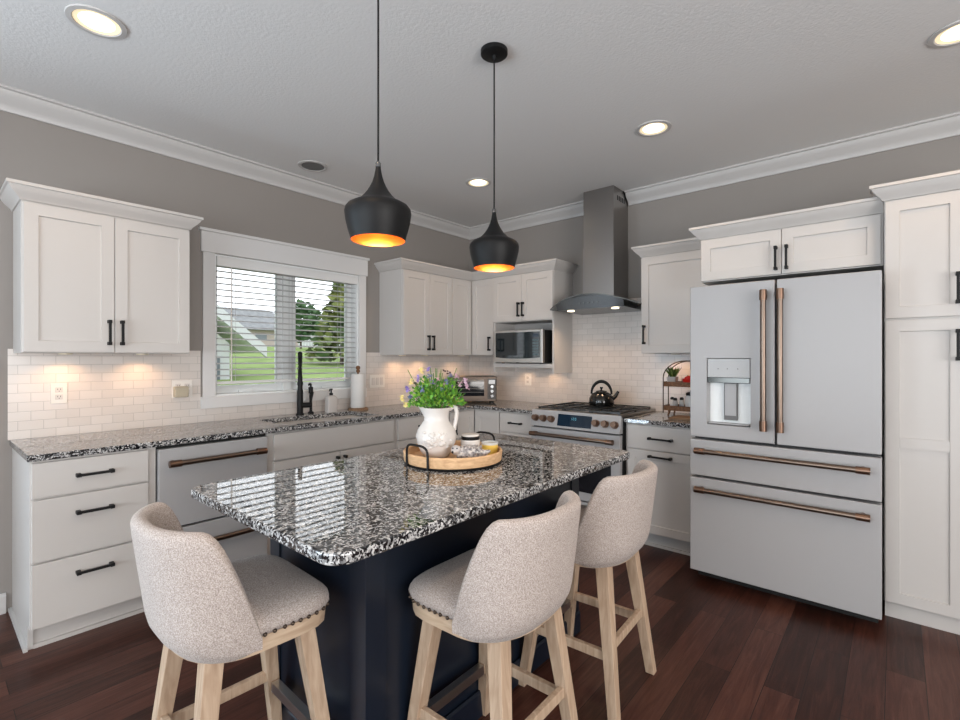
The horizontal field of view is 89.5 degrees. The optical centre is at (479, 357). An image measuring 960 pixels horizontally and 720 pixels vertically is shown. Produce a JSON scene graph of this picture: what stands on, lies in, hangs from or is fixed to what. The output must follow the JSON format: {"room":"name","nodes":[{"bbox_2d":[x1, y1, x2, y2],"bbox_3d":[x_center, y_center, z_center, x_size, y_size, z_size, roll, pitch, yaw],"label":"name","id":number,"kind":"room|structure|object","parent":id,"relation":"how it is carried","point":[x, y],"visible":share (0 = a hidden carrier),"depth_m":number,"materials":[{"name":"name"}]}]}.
{"room":"kitchen","nodes":[
{"label":"kitchen","id":0,"kind":"room"},
{"bbox_2d":[0,110,468,611],"bbox_3d":[-2.621,-0.030,2.572,0.169,2.765,7.820,0,0,41],"label":"wall","id":1,"kind":"structure","parent":0,"point":[33,151],"depth_m":3.06,"materials":[{"name":"grey paint"}]},
{"bbox_2d":[0,592,5,614],"bbox_3d":[-3.010,1.300,1.993,0.016,0.105,1.515,0,0,41],"label":"baseboard","id":2,"kind":"structure","parent":1,"relation":"attached to","point":[3,595],"depth_m":2.55,"materials":[{"name":"white wood"}]},
{"bbox_2d":[50,383,66,403],"bbox_3d":[-2.372,0.200,2.726,0.009,0.115,0.072,0,0,41],"label":"wall outlet","id":3,"kind":"object","parent":1,"relation":"attached to","point":[58,391],"visible":1,"depth_m":2.72,"materials":[{"name":"white plastic"}]},
{"bbox_2d":[55,394,62,399],"bbox_3d":[-2.370,0.220,2.724,0.004,0.028,0.032,0,0,41],"label":"receptacle","id":4,"kind":"object","parent":3,"relation":"attached to","point":[57,396],"depth_m":2.72,"materials":[{"name":"white plastic"}]},
{"bbox_2d":[55,387,62,391],"bbox_3d":[-2.370,0.180,2.724,0.004,0.028,0.032,0,0,41],"label":"receptacle","id":5,"kind":"object","parent":3,"relation":"attached to","point":[57,389],"depth_m":2.72,"materials":[{"name":"white plastic"}]},
{"bbox_2d":[0,178,203,354],"bbox_3d":[-2.118,-0.439,2.757,0.372,0.842,0.867,0,0,41],"label":"upper cabinet","id":6,"kind":"object","parent":1,"relation":"attached to","point":[92,273],"visible":1,"depth_m":2.61,"materials":[{"name":"grey wood"}]},
{"bbox_2d":[172,380,191,397],"bbox_3d":[-1.951,0.205,3.183,0.051,0.115,0.120,0,0,41],"label":"wall switch","id":7,"kind":"object","parent":1,"relation":"attached to","point":[180,388],"visible":1,"depth_m":3.17,"materials":[{"name":"white plastic"}]},
{"bbox_2d":[198,226,369,408],"bbox_3d":[-1.508,-0.270,3.846,0.196,1.232,1.385,0,0,41],"label":"window","id":8,"kind":"structure","parent":1,"relation":"in","point":[213,242],"depth_m":3.75,"materials":[{"name":"white wood"}]},
{"bbox_2d":[216,256,357,384],"bbox_3d":[-1.477,-0.261,3.824,0.072,0.895,1.158,0,0,41],"label":"window blind","id":9,"kind":"object","parent":8,"relation":"attached to","point":[222,262],"visible":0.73,"depth_m":3.75,"materials":[{"name":"white plastic"}]},
{"bbox_2d":[0,84,583,239],"bbox_3d":[-1.973,-1.361,2.014,1.560,0.105,7.500,0,0,41],"label":"crown molding","id":10,"kind":"structure","parent":1,"relation":"attached to","point":[15,101],"depth_m":3.27,"materials":[{"name":"grey wood"}]},
{"bbox_2d":[370,375,384,387],"bbox_3d":[-0.933,0.212,4.398,0.010,0.115,0.165,0,0,41],"label":"wall switch","id":11,"kind":"object","parent":1,"relation":"attached to","point":[376,381],"visible":1,"depth_m":4.39,"materials":[{"name":"white plastic"}]},
{"bbox_2d":[380,268,451,355],"bbox_3d":[-0.580,-0.401,4.548,0.366,0.765,0.619,0,0,41],"label":"upper cabinet","id":12,"kind":"object","parent":1,"relation":"attached to","point":[416,306],"visible":1,"depth_m":4.38,"materials":[{"name":"grey wood"}]},
{"bbox_2d":[451,277,493,355],"bbox_3d":[-0.085,-0.401,4.935,0.612,0.765,0.608,0,0,41],"label":"upper cabinet","id":13,"kind":"object","parent":1,"relation":"attached to","point":[472,301],"visible":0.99,"depth_m":4.81,"materials":[{"name":"grey wood"}]},
{"bbox_2d":[374,258,578,280],"bbox_3d":[-0.027,-0.823,4.553,1.873,0.077,0.777,0,0,-2],"label":"crown molding","id":14,"kind":"structure","parent":13,"relation":"on","point":[398,263],"depth_m":4.40,"materials":[{"name":"grey wood"}]},
{"bbox_2d":[0,0,959,226],"bbox_3d":[0.279,-1.473,0.078,7.820,0.120,7.820,0,0,41],"label":"ceiling","id":15,"kind":"structure","parent":0,"point":[280,84],"depth_m":2.44,"materials":[{"name":"white paint"}]},
{"bbox_2d":[64,4,127,38],"bbox_3d":[-1.610,-1.409,2.034,0.210,0.008,0.210,0,0,41],"label":"recessed light","id":16,"kind":"object","parent":15,"relation":"in","point":[83,16],"visible":1,"depth_m":2.03,"materials":[{"name":"grey plastic"}]},
{"bbox_2d":[298,160,327,171],"bbox_3d":[-1.229,-1.409,3.559,0.210,0.008,0.210,0,0,41],"label":"recessed light","id":17,"kind":"object","parent":15,"relation":"in","point":[309,165],"visible":1,"depth_m":3.55,"materials":[{"name":"grey"}]},
{"bbox_2d":[344,0,410,246],"bbox_3d":[-0.354,-0.911,1.684,0.229,1.004,0.229,0,0,41],"label":"pendant lamp","id":18,"kind":"object","parent":15,"relation":"hanging from","point":[373,218],"visible":1,"depth_m":1.61,"materials":[{"name":"black metal"}]},
{"bbox_2d":[465,178,490,187],"bbox_3d":[-0.012,-1.409,3.895,0.210,0.008,0.210,0,0,41],"label":"recessed light","id":19,"kind":"object","parent":15,"relation":"in","point":[473,182],"visible":1,"depth_m":3.89,"materials":[{"name":"grey"}]},
{"bbox_2d":[469,42,518,271],"bbox_3d":[0.065,-0.913,2.224,0.229,1.000,0.229,0,0,41],"label":"pendant lamp","id":20,"kind":"object","parent":15,"relation":"hanging from","point":[494,251],"visible":1,"depth_m":2.17,"materials":[{"name":"black metal"}]},
{"bbox_2d":[636,120,671,136],"bbox_3d":[1.067,-1.409,2.975,0.210,0.008,0.210,0,0,41],"label":"recessed light","id":21,"kind":"object","parent":15,"relation":"in","point":[651,129],"visible":1,"depth_m":2.98,"materials":[{"name":"grey plastic"}]},
{"bbox_2d":[927,20,959,47],"bbox_3d":[2.079,-1.409,2.094,0.210,0.008,0.210,0,0,41],"label":"recessed light","id":22,"kind":"object","parent":15,"relation":"in","point":[940,38],"visible":1,"depth_m":2.12,"materials":[{"name":"grey plastic"}]},
{"bbox_2d":[0,544,959,719],"bbox_3d":[0.279,1.402,0.078,7.500,0.100,7.500,0,0,41],"label":"floor","id":23,"kind":"structure","parent":0,"point":[723,650],"depth_m":2.13,"materials":[{"name":"brown wood"}]},
{"bbox_2d":[8,447,155,652],"bbox_3d":[-2.096,0.910,2.553,0.668,0.883,0.508,0,0,41],"label":"base cabinet","id":24,"kind":"object","parent":23,"relation":"on","point":[74,567],"visible":0.94,"depth_m":2.33,"materials":[{"name":"grey wood"}]},
{"bbox_2d":[156,434,267,561],"bbox_3d":[-1.716,0.913,2.956,0.702,0.878,0.590,0,0,41],"label":"dishwasher","id":25,"kind":"object","parent":23,"relation":"on","point":[180,468],"visible":0.48,"depth_m":2.75,"materials":[{"name":"silver metal"}]},
{"bbox_2d":[130,502,329,719],"bbox_3d":[-0.745,0.893,1.452,0.483,0.918,0.488,0,0,43],"label":"counter stool","id":26,"kind":"object","parent":23,"relation":"on","point":[207,609],"visible":1,"depth_m":1.27,"materials":[{"name":"beige fabric"}]},
{"bbox_2d":[231,554,328,635],"bbox_3d":[-0.728,0.712,1.470,0.467,0.070,0.408,0,0,43],"label":"seat cushion","id":27,"kind":"object","parent":26,"relation":"on","point":[282,597],"depth_m":1.41,"materials":[{"name":"fabric"}]},
{"bbox_2d":[265,415,395,554],"bbox_3d":[-1.207,0.910,3.588,0.668,0.883,1.025,0,0,41],"label":"base cabinet","id":28,"kind":"object","parent":23,"relation":"on","point":[295,448],"visible":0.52,"depth_m":3.34,"materials":[{"name":"grey wood"}]},
{"bbox_2d":[396,415,423,448],"bbox_3d":[-0.679,0.910,4.201,0.668,0.883,0.588,0,0,41],"label":"base cabinet","id":29,"kind":"object","parent":23,"relation":"on","point":[406,427],"visible":0.09,"depth_m":3.86,"materials":[{"name":"grey wood"}]},
{"bbox_2d":[191,433,629,719],"bbox_3d":[-0.138,0.895,1.957,0.893,0.914,1.601,0,0,41],"label":"kitchen island","id":30,"kind":"object","parent":23,"relation":"on","point":[366,526],"visible":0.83,"depth_m":1.56,"materials":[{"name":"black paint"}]},
{"bbox_2d":[191,433,629,565],"bbox_3d":[-0.138,0.453,1.957,0.893,0.030,1.601,0,0,41],"label":"island countertop","id":31,"kind":"structure","parent":30,"relation":"on","point":[345,511],"depth_m":1.56,"materials":[{"name":"stone"}]},
{"bbox_2d":[403,431,501,471],"bbox_3d":[-0.115,0.388,2.060,0.420,0.100,0.436,0,0,41],"label":"serving tray","id":32,"kind":"object","parent":31,"relation":"on","point":[413,457],"visible":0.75,"depth_m":1.89,"materials":[{"name":"brown wood"}]},
{"bbox_2d":[416,405,458,457],"bbox_3d":[-0.185,0.308,2.054,0.180,0.223,0.178,0,0,41],"label":"pitcher","id":33,"kind":"object","parent":32,"relation":"on","point":[436,433],"visible":0.96,"depth_m":2.00,"materials":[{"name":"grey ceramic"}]},
{"bbox_2d":[400,366,469,408],"bbox_3d":[-0.170,0.150,2.056,0.280,0.230,0.252,0,0,15],"label":"flower bouquet","id":34,"kind":"object","parent":33,"relation":"in","point":[427,394],"visible":0.98,"depth_m":2.01,"materials":[{"name":"green plant"}]},
{"bbox_2d":[460,433,479,448],"bbox_3d":[-0.042,0.374,2.103,0.086,0.090,0.086,0,0,41],"label":"candle jar","id":35,"kind":"object","parent":32,"relation":"on","point":[471,439],"visible":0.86,"depth_m":2.07,"materials":[{"name":"white glass"}]},
{"bbox_2d":[451,444,489,457],"bbox_3d":[-0.038,0.386,1.982,0.162,0.064,0.076,0,0,-5],"label":"bead garland","id":36,"kind":"object","parent":32,"relation":"on","point":[461,451],"visible":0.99,"depth_m":1.96,"materials":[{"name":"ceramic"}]},
{"bbox_2d":[482,440,497,454],"bbox_3d":[0.043,0.391,2.094,0.073,0.056,0.073,0,0,41],"label":"candle jar","id":37,"kind":"object","parent":32,"relation":"on","point":[491,445],"visible":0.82,"depth_m":2.07,"materials":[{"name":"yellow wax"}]},
{"bbox_2d":[449,409,500,437],"bbox_3d":[-0.080,0.910,4.704,0.922,0.883,0.952,0,0,41],"label":"base cabinet","id":38,"kind":"object","parent":23,"relation":"on","point":[470,420],"visible":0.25,"depth_m":4.38,"materials":[{"name":"grey wood"}]},
{"bbox_2d":[9,400,552,461],"bbox_3d":[-0.823,0.453,3.544,1.290,0.030,3.662,0,0,41],"label":"countertop","id":39,"kind":"structure","parent":38,"relation":"on","point":[73,445],"depth_m":2.92,"materials":[{"name":"stone"}]},
{"bbox_2d":[296,351,313,414],"bbox_3d":[-1.363,0.194,3.680,0.118,0.488,0.249,0,0,2],"label":"faucet","id":40,"kind":"object","parent":39,"relation":"on","point":[300,405],"visible":1,"depth_m":3.71,"materials":[{"name":"black metal"}]},
{"bbox_2d":[308,383,313,412],"bbox_3d":[-1.342,0.317,3.813,0.043,0.242,0.080,0,0,7],"label":"soap pump","id":41,"kind":"object","parent":39,"relation":"on","point":[310,389],"visible":0.89,"depth_m":3.82,"materials":[{"name":"black metal"}]},
{"bbox_2d":[325,389,336,412],"bbox_3d":[-1.203,0.344,3.916,0.062,0.188,0.088,0,0,41],"label":"soap dispenser","id":42,"kind":"object","parent":39,"relation":"on","point":[330,400],"visible":1,"depth_m":3.89,"materials":[{"name":"grey ceramic"}]},
{"bbox_2d":[348,366,367,410],"bbox_3d":[-1.034,0.252,4.102,0.170,0.373,0.170,0,0,41],"label":"paper towel holder","id":43,"kind":"object","parent":39,"relation":"on","point":[357,380],"visible":1,"depth_m":4.05,"materials":[{"name":"grey paper"}]},
{"bbox_2d":[449,375,496,402],"bbox_3d":[-0.074,0.309,4.776,0.460,0.258,0.323,0,0,-4],"label":"toaster oven","id":44,"kind":"object","parent":39,"relation":"on","point":[482,388],"visible":0.7,"depth_m":4.66,"materials":[{"name":"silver metal"}]},
{"bbox_2d":[407,490,580,719],"bbox_3d":[0.064,0.893,1.549,0.488,0.918,0.483,0,0,40],"label":"counter stool","id":45,"kind":"object","parent":23,"relation":"on","point":[518,576],"visible":1,"depth_m":1.37,"materials":[{"name":"beige fabric"}]},
{"bbox_2d":[408,548,475,619],"bbox_3d":[0.044,0.712,1.565,0.408,0.070,0.467,0,0,40],"label":"seat cushion","id":46,"kind":"object","parent":45,"relation":"on","point":[435,592],"depth_m":1.45,"materials":[{"name":"fabric"}]},
{"bbox_2d":[500,411,533,437],"bbox_3d":[0.505,0.910,4.388,0.374,0.883,0.668,0,0,41],"label":"base cabinet","id":47,"kind":"object","parent":23,"relation":"on","point":[511,423],"visible":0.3,"depth_m":4.17,"materials":[{"name":"grey wood"}]},
{"bbox_2d":[518,459,657,719],"bbox_3d":[0.480,0.893,2.030,0.488,0.918,0.483,0,0,38],"label":"counter stool","id":48,"kind":"object","parent":23,"relation":"on","point":[614,525],"visible":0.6,"depth_m":1.82,"materials":[{"name":"beige fabric"}]},
{"bbox_2d":[579,505,586,524],"bbox_3d":[0.460,0.712,2.045,0.408,0.070,0.467,0,0,38],"label":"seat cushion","id":49,"kind":"object","parent":48,"relation":"on","point":[583,507],"depth_m":2.13,"materials":[{"name":"fabric"}]},
{"bbox_2d":[529,401,655,504],"bbox_3d":[0.912,0.876,3.968,0.780,0.951,0.752,0,0,41],"label":"range","id":50,"kind":"object","parent":23,"relation":"on","point":[582,423],"visible":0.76,"depth_m":3.69,"materials":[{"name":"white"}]},
{"bbox_2d":[533,405,655,417],"bbox_3d":[0.944,0.429,4.005,0.780,0.018,0.653,0,0,41],"label":"cooktop","id":51,"kind":"object","parent":50,"relation":"in","point":[573,411],"depth_m":3.83,"materials":[{"name":"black metal"}]},
{"bbox_2d":[589,380,618,406],"bbox_3d":[1.017,0.293,4.044,0.208,0.219,0.215,0,0,-27],"label":"kettle","id":52,"kind":"object","parent":50,"relation":"on","point":[600,398],"visible":1,"depth_m":3.99,"materials":[{"name":"black metal"}]},
{"bbox_2d":[626,423,694,555],"bbox_3d":[1.446,0.910,3.579,0.520,0.883,0.668,0,0,41],"label":"base cabinet","id":53,"kind":"object","parent":23,"relation":"on","point":[667,447],"visible":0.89,"depth_m":3.34,"materials":[{"name":"grey wood"}]},
{"bbox_2d":[624,411,689,427],"bbox_3d":[1.450,0.453,3.583,0.527,0.030,0.638,0,0,41],"label":"countertop","id":54,"kind":"structure","parent":53,"relation":"on","point":[659,418],"depth_m":3.45,"materials":[{"name":"stone"}]},
{"bbox_2d":[663,360,689,415],"bbox_3d":[1.574,0.228,3.646,0.353,0.422,0.180,0,0,41],"label":"tiered stand","id":55,"kind":"object","parent":54,"relation":"on","point":[668,407],"visible":0.39,"depth_m":3.64,"materials":[{"name":"brown wood"}]},
{"bbox_2d":[667,376,677,381],"bbox_3d":[1.478,0.174,3.716,0.070,0.060,0.070,0,0,41],"label":"pot","id":56,"kind":"object","parent":55,"relation":"on","point":[671,378],"depth_m":3.69,"materials":[{"name":"grey ceramic"}]},
{"bbox_2d":[666,366,681,381],"bbox_3d":[1.476,0.132,3.711,0.124,0.144,0.132,0,0,41],"label":"potted grass","id":57,"kind":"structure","parent":55,"relation":"on","point":[672,373],"depth_m":3.69,"materials":[{"name":"green plant"}]},
{"bbox_2d":[673,398,677,405],"bbox_3d":[1.480,0.344,3.668,0.037,0.082,0.038,0,0,41],"label":"spice shaker","id":58,"kind":"object","parent":55,"relation":"on","point":[675,402],"visible":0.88,"depth_m":3.65,"materials":[{"name":"grey"}]},
{"bbox_2d":[664,381,689,386],"bbox_3d":[1.574,0.199,3.646,0.330,0.036,0.180,0,0,41],"label":"tray","id":59,"kind":"object","parent":55,"relation":"on","point":[680,383],"depth_m":3.62,"materials":[{"name":"brown wood"}]},
{"bbox_2d":[664,404,689,411],"bbox_3d":[1.574,0.379,3.646,0.330,0.036,0.180,0,0,41],"label":"tray","id":60,"kind":"object","parent":55,"relation":"on","point":[666,407],"depth_m":3.62,"materials":[{"name":"brown wood"}]},
{"bbox_2d":[679,397,683,405],"bbox_3d":[1.547,0.344,3.709,0.037,0.082,0.038,0,0,41],"label":"spice shaker","id":61,"kind":"object","parent":55,"relation":"on","point":[681,402],"visible":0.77,"depth_m":3.70,"materials":[{"name":"clear glass"}]},
{"bbox_2d":[682,375,689,381],"bbox_3d":[1.580,0.161,3.641,0.110,0.087,0.110,0,0,41],"label":"bowl","id":62,"kind":"object","parent":55,"relation":"on","point":[687,378],"visible":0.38,"depth_m":3.61,"materials":[{"name":"red ceramic"}]},
{"bbox_2d":[685,392,689,406],"bbox_3d":[1.584,0.315,3.624,0.088,0.138,0.088,0,0,41],"label":"glass jar","id":63,"kind":"object","parent":55,"relation":"on","point":[687,397],"visible":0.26,"depth_m":3.60,"materials":[{"name":"white"}]},
{"bbox_2d":[669,415,689,420],"bbox_3d":[1.491,0.430,3.434,0.240,0.016,0.170,0,0,41],"label":"cutting board","id":64,"kind":"object","parent":54,"relation":"on","point":[676,417],"visible":0.5,"depth_m":3.42,"materials":[{"name":"brown wood"}]},
{"bbox_2d":[690,270,882,622],"bbox_3d":[1.891,0.460,2.974,0.904,1.785,0.946,0,0,41],"label":"refrigerator","id":65,"kind":"object","parent":23,"relation":"on","point":[786,375],"visible":1,"depth_m":2.62,"materials":[{"name":"grey metal"}]},
{"bbox_2d":[869,170,959,634],"bbox_3d":[2.554,0.229,2.568,0.735,2.247,0.756,0,0,41],"label":"pantry cabinet","id":66,"kind":"object","parent":23,"relation":"on","point":[922,214],"visible":1,"depth_m":2.42,"materials":[{"name":"grey wood"}]},
{"bbox_2d":[469,135,959,570],"bbox_3d":[2.834,-0.030,2.926,7.660,2.765,0.169,0,0,41],"label":"wall","id":67,"kind":"structure","parent":0,"point":[668,219],"depth_m":4.04,"materials":[{"name":"grey paint"}]},
{"bbox_2d":[525,374,530,384],"bbox_3d":[0.479,0.217,4.834,0.075,0.115,0.009,0,0,41],"label":"wall outlet","id":68,"kind":"object","parent":67,"relation":"attached to","point":[527,376],"visible":1,"depth_m":4.83,"materials":[{"name":"white plastic"}]},
{"bbox_2d":[493,269,572,372],"bbox_3d":[0.482,-0.323,4.595,0.687,0.920,0.384,0,0,41],"label":"upper cabinet","id":69,"kind":"object","parent":67,"relation":"attached to","point":[524,301],"visible":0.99,"depth_m":4.44,"materials":[{"name":"grey wood"}]},
{"bbox_2d":[494,329,551,363],"bbox_3d":[0.457,-0.101,4.594,0.552,0.310,0.361,0,0,41],"label":"microwave oven","id":70,"kind":"object","parent":69,"relation":"in","point":[533,345],"visible":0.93,"depth_m":4.41,"materials":[{"name":"silver metal"}]},
{"bbox_2d":[550,185,641,314],"bbox_3d":[1.007,-0.902,4.068,0.790,1.020,0.499,0,0,41],"label":"range hood","id":71,"kind":"object","parent":67,"relation":"attached to","point":[605,251],"visible":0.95,"depth_m":4.03,"materials":[{"name":"silver metal"}]},
{"bbox_2d":[631,237,707,354],"bbox_3d":[1.519,-0.443,3.712,0.586,0.834,0.372,0,0,41],"label":"upper cabinet","id":72,"kind":"object","parent":67,"relation":"attached to","point":[669,269],"visible":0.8,"depth_m":3.63,"materials":[{"name":"grey wood"}]},
{"bbox_2d":[689,197,883,285],"bbox_3d":[1.967,-0.672,3.116,0.980,0.356,0.692,0,0,41],"label":"upper cabinet","id":73,"kind":"object","parent":67,"relation":"attached to","point":[844,237],"visible":0.96,"depth_m":2.83,"materials":[{"name":"grey wood"}]},
{"bbox_2d":[625,112,959,205],"bbox_3d":[3.395,-1.361,2.284,5.652,0.105,0.092,0,0,41],"label":"crown molding","id":74,"kind":"structure","parent":67,"relation":"attached to","point":[945,126],"depth_m":3.28,"materials":[{"name":"grey wood"}]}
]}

